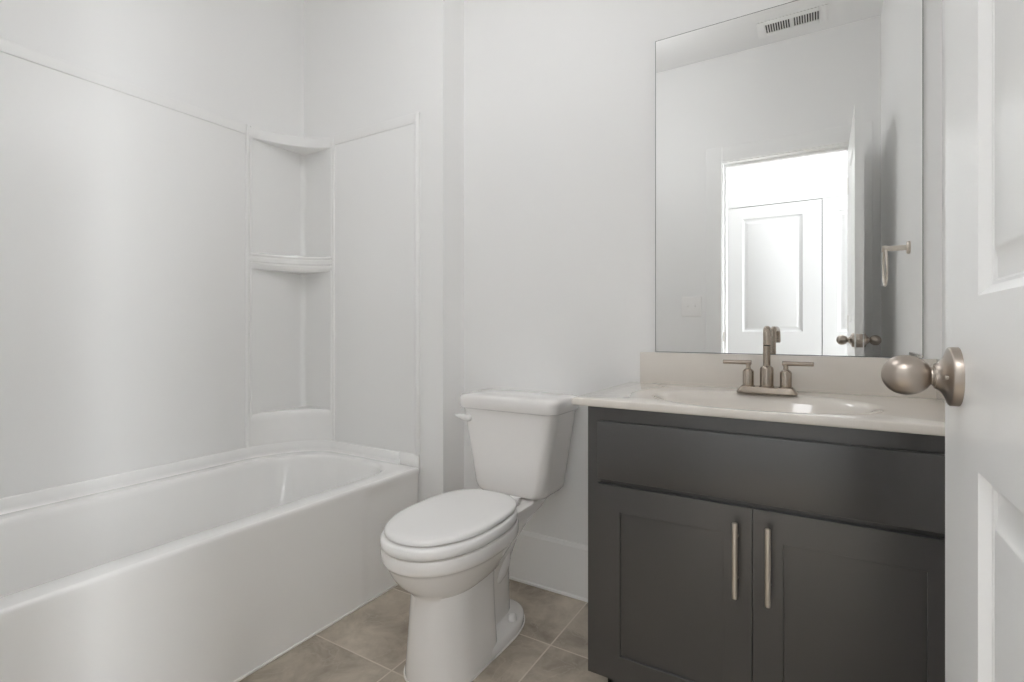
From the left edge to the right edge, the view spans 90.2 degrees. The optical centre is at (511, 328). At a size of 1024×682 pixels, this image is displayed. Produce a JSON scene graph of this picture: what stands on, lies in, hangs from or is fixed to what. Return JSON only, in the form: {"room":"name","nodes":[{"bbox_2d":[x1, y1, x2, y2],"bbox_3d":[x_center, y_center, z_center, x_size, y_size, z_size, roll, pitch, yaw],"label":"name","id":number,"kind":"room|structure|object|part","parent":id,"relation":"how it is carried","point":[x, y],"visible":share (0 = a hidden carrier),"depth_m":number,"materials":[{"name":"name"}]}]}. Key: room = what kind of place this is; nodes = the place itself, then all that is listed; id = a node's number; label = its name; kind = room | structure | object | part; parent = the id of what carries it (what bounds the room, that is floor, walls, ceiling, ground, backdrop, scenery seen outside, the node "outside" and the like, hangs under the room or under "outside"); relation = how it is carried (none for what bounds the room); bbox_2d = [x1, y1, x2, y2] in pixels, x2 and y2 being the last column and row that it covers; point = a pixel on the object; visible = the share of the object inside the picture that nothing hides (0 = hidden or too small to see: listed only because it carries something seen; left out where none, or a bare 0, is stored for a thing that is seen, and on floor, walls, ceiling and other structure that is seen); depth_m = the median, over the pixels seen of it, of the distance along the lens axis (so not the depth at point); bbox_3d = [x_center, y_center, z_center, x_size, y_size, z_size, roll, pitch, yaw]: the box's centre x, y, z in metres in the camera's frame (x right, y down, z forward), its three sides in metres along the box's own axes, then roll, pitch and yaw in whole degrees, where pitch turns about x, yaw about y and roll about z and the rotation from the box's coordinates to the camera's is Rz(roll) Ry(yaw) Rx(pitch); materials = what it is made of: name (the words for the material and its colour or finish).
{"room":"bathroom","nodes":[
{"label":"bathroom","id":0,"kind":"room"},
{"bbox_2d":[0,0,303,136],"bbox_3d":[-1.419,-0.349,2.030,0.100,2.743,1.771,0,0,31],"label":"wall","id":1,"kind":"structure","parent":0,"point":[242,61],"depth_m":2.10,"materials":[{"name":"white paint"}]},
{"bbox_2d":[0,38,419,497],"bbox_3d":[-1.111,-0.191,1.705,0.768,1.449,1.530,0,0,31],"label":"shower surround","id":2,"kind":"object","parent":1,"relation":"attached to","point":[179,281],"visible":1,"depth_m":2.06,"materials":[{"name":"white plastic"}]},
{"bbox_2d":[249,252,331,273],"bbox_3d":[-1.020,-0.308,2.360,0.224,0.077,0.294,0,0,31],"label":"corner shelf","id":3,"kind":"object","parent":2,"relation":"attached to","point":[259,262],"depth_m":2.41,"materials":[{"name":"white plastic"}]},
{"bbox_2d":[249,407,331,446],"bbox_3d":[-1.020,0.461,2.361,0.223,0.145,0.293,0,0,31],"label":"corner shelf","id":4,"kind":"object","parent":2,"relation":"attached to","point":[269,425],"depth_m":2.41,"materials":[{"name":"white plastic"}]},
{"bbox_3d":[-0.718,-0.191,2.351,0.766,1.448,0.012,0,0,31],"label":"panel","id":5,"kind":"part","parent":2,"relation":"part of","materials":[{"name":"white plastic"}]},
{"bbox_2d":[304,0,463,502],"bbox_3d":[-0.626,-0.349,2.385,0.889,2.743,0.142,0,0,31],"label":"wall","id":6,"kind":"structure","parent":0,"point":[367,62],"depth_m":2.17,"materials":[{"name":"white paint"}]},
{"bbox_2d":[239,579,607,681],"bbox_3d":[-0.120,1.052,0.492,3.916,0.060,3.056,0,0,31],"label":"floor","id":7,"kind":"structure","parent":0,"point":[369,644],"depth_m":1.63,"materials":[{"name":"tile"}]},
{"bbox_2d":[0,440,419,681],"bbox_3d":[-1.106,0.778,1.702,0.776,0.488,1.524,0,0,31],"label":"bathtub","id":8,"kind":"object","parent":7,"relation":"on","point":[216,567],"visible":0.96,"depth_m":1.61,"materials":[{"name":"white plastic"}]},
{"bbox_2d":[380,389,578,681],"bbox_3d":[-0.115,0.635,1.710,0.425,0.775,0.760,0,0,31],"label":"toilet","id":9,"kind":"object","parent":7,"relation":"on","point":[451,551],"visible":1,"depth_m":1.57,"materials":[{"name":"white ceramic"}]},
{"bbox_3d":[-0.191,0.613,1.598,0.335,0.031,0.490,0,0,31],"label":"seat","id":10,"kind":"part","parent":9,"relation":"part of","materials":[{"name":"white plastic"}]},
{"bbox_3d":[-0.188,0.585,1.609,0.316,0.020,0.483,0,0,31],"label":"lid","id":11,"kind":"part","parent":9,"relation":"part of","materials":[{"name":"white plastic"}]},
{"bbox_3d":[-0.186,0.337,1.935,0.064,0.029,0.032,0,0,31],"label":"flush lever","id":12,"kind":"part","parent":9,"relation":"part of","materials":[{"name":"white plastic"}]},
{"bbox_3d":[0.023,0.274,1.938,0.425,0.054,0.225,0,0,31],"label":"tank lid","id":13,"kind":"part","parent":9,"relation":"part of","materials":[{"name":"white ceramic"}]},
{"bbox_3d":[0.025,0.460,1.941,0.400,0.316,0.207,0,0,31],"label":"tank","id":14,"kind":"part","parent":9,"relation":"part of","materials":[{"name":"white ceramic"}]},
{"bbox_2d":[588,406,944,681],"bbox_3d":[0.672,0.616,1.368,0.826,0.812,0.528,0,0,31],"label":"vanity cabinet","id":15,"kind":"object","parent":7,"relation":"on","point":[720,549],"visible":0.73,"depth_m":1.16,"materials":[{"name":"grey paint"}]},
{"bbox_3d":[0.395,0.670,1.278,0.378,0.509,0.016,0,0,31],"label":"door","id":16,"kind":"part","parent":15,"relation":"part of","materials":[{"name":"grey paint"}]},
{"bbox_3d":[0.515,0.531,1.176,0.012,0.172,0.038,0,0,31],"label":"handle","id":17,"kind":"part","parent":15,"relation":"part of","materials":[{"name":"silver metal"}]},
{"bbox_2d":[571,352,944,435],"bbox_3d":[0.663,0.202,1.391,0.866,0.238,0.500,0,0,31],"label":"countertop","id":18,"kind":"structure","parent":15,"relation":"on","point":[842,392],"depth_m":1.47,"materials":[{"name":"beige stone"}]},
{"bbox_2d":[723,326,813,395],"bbox_3d":[0.731,0.091,1.470,0.239,0.198,0.125,0,0,31],"label":"faucet","id":19,"kind":"object","parent":18,"relation":"on","point":[766,386],"visible":1,"depth_m":1.48,"materials":[{"name":"silver metal"}]},
{"bbox_3d":[0.680,0.101,1.540,0.079,0.013,0.013,0,0,28],"label":"lever","id":20,"kind":"part","parent":19,"relation":"part of","materials":[{"name":"silver metal"}]},
{"bbox_3d":[0.708,0.137,1.526,0.037,0.070,0.037,0,0,31],"label":"handle","id":21,"kind":"part","parent":19,"relation":"part of","materials":[{"name":"silver metal"}]},
{"bbox_3d":[0.730,0.082,1.468,0.041,0.180,0.118,0,0,31],"label":"spout","id":22,"kind":"part","parent":19,"relation":"part of","materials":[{"name":"silver metal"}]},
{"bbox_3d":[0.750,0.180,1.501,0.157,0.018,0.054,0,0,31],"label":"plate","id":23,"kind":"part","parent":19,"relation":"part of","materials":[{"name":"silver metal"}]},
{"bbox_3d":[0.792,0.137,1.475,0.037,0.070,0.037,0,0,31],"label":"handle","id":24,"kind":"part","parent":19,"relation":"part of","materials":[{"name":"silver metal"}]},
{"bbox_3d":[0.817,0.101,1.458,0.079,0.013,0.013,0,0,34],"label":"lever","id":25,"kind":"part","parent":19,"relation":"part of","materials":[{"name":"silver metal"}]},
{"bbox_3d":[0.574,0.531,1.141,0.012,0.172,0.038,0,0,31],"label":"handle","id":26,"kind":"part","parent":15,"relation":"part of","materials":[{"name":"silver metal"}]},
{"bbox_3d":[0.557,0.325,1.180,0.757,0.154,0.016,0,0,31],"label":"false drawer","id":27,"kind":"part","parent":15,"relation":"part of","materials":[{"name":"grey paint"}]},
{"bbox_3d":[0.719,0.670,1.082,0.378,0.509,0.016,0,0,31],"label":"door","id":28,"kind":"part","parent":15,"relation":"part of","materials":[{"name":"grey paint"}]},
{"bbox_2d":[464,0,941,545],"bbox_3d":[0.167,-0.349,2.046,2.596,2.743,0.100,0,0,31],"label":"wall","id":29,"kind":"structure","parent":0,"point":[559,95],"depth_m":1.96,"materials":[{"name":"white paint"}]},
{"bbox_2d":[509,530,587,601],"bbox_3d":[0.119,0.919,2.009,0.775,0.206,0.013,0,0,31],"label":"baseboard","id":30,"kind":"structure","parent":29,"relation":"attached to","point":[555,565],"depth_m":1.98,"materials":[{"name":"white paint"}]},
{"bbox_2d":[640,352,936,398],"bbox_3d":[0.806,0.137,1.587,0.824,0.108,0.018,0,0,31],"label":"backsplash","id":31,"kind":"structure","parent":29,"relation":"attached to","point":[829,374],"depth_m":1.57,"materials":[{"name":"beige stone"}]},
{"bbox_2d":[655,0,922,357],"bbox_3d":[0.815,-0.460,1.590,0.734,1.083,0.006,0,0,31],"label":"mirror","id":32,"kind":"object","parent":29,"relation":"attached to","point":[789,136],"visible":1,"depth_m":1.56,"materials":[{"name":"silver mirror"}]},
{"bbox_2d":[942,0,944,356],"bbox_3d":[0.775,-0.349,0.642,0.100,2.743,1.671,0,0,31],"label":"wall","id":33,"kind":"structure","parent":0,"point":[943,1],"depth_m":1.36,"materials":[{"name":"white paint"}]},
{"bbox_3d":[-0.798,-0.349,0.551,2.696,2.743,0.115,0,0,31],"label":"wall","id":34,"kind":"structure","parent":0,"visible":0},
{"bbox_2d":[881,0,1023,681],"bbox_3d":[0.370,0.001,0.329,0.173,2.018,0.682,0,0,31],"label":"door","id":35,"kind":"structure","parent":34,"relation":"in","point":[979,375],"depth_m":0.49,"materials":[{"name":"white paint"}]},
{"bbox_3d":[0.483,0.053,0.567,0.020,0.065,0.065,0,0,31],"label":"knob","id":36,"kind":"part","parent":35,"relation":"part of","materials":[{"name":"silver metal"}]}
]}

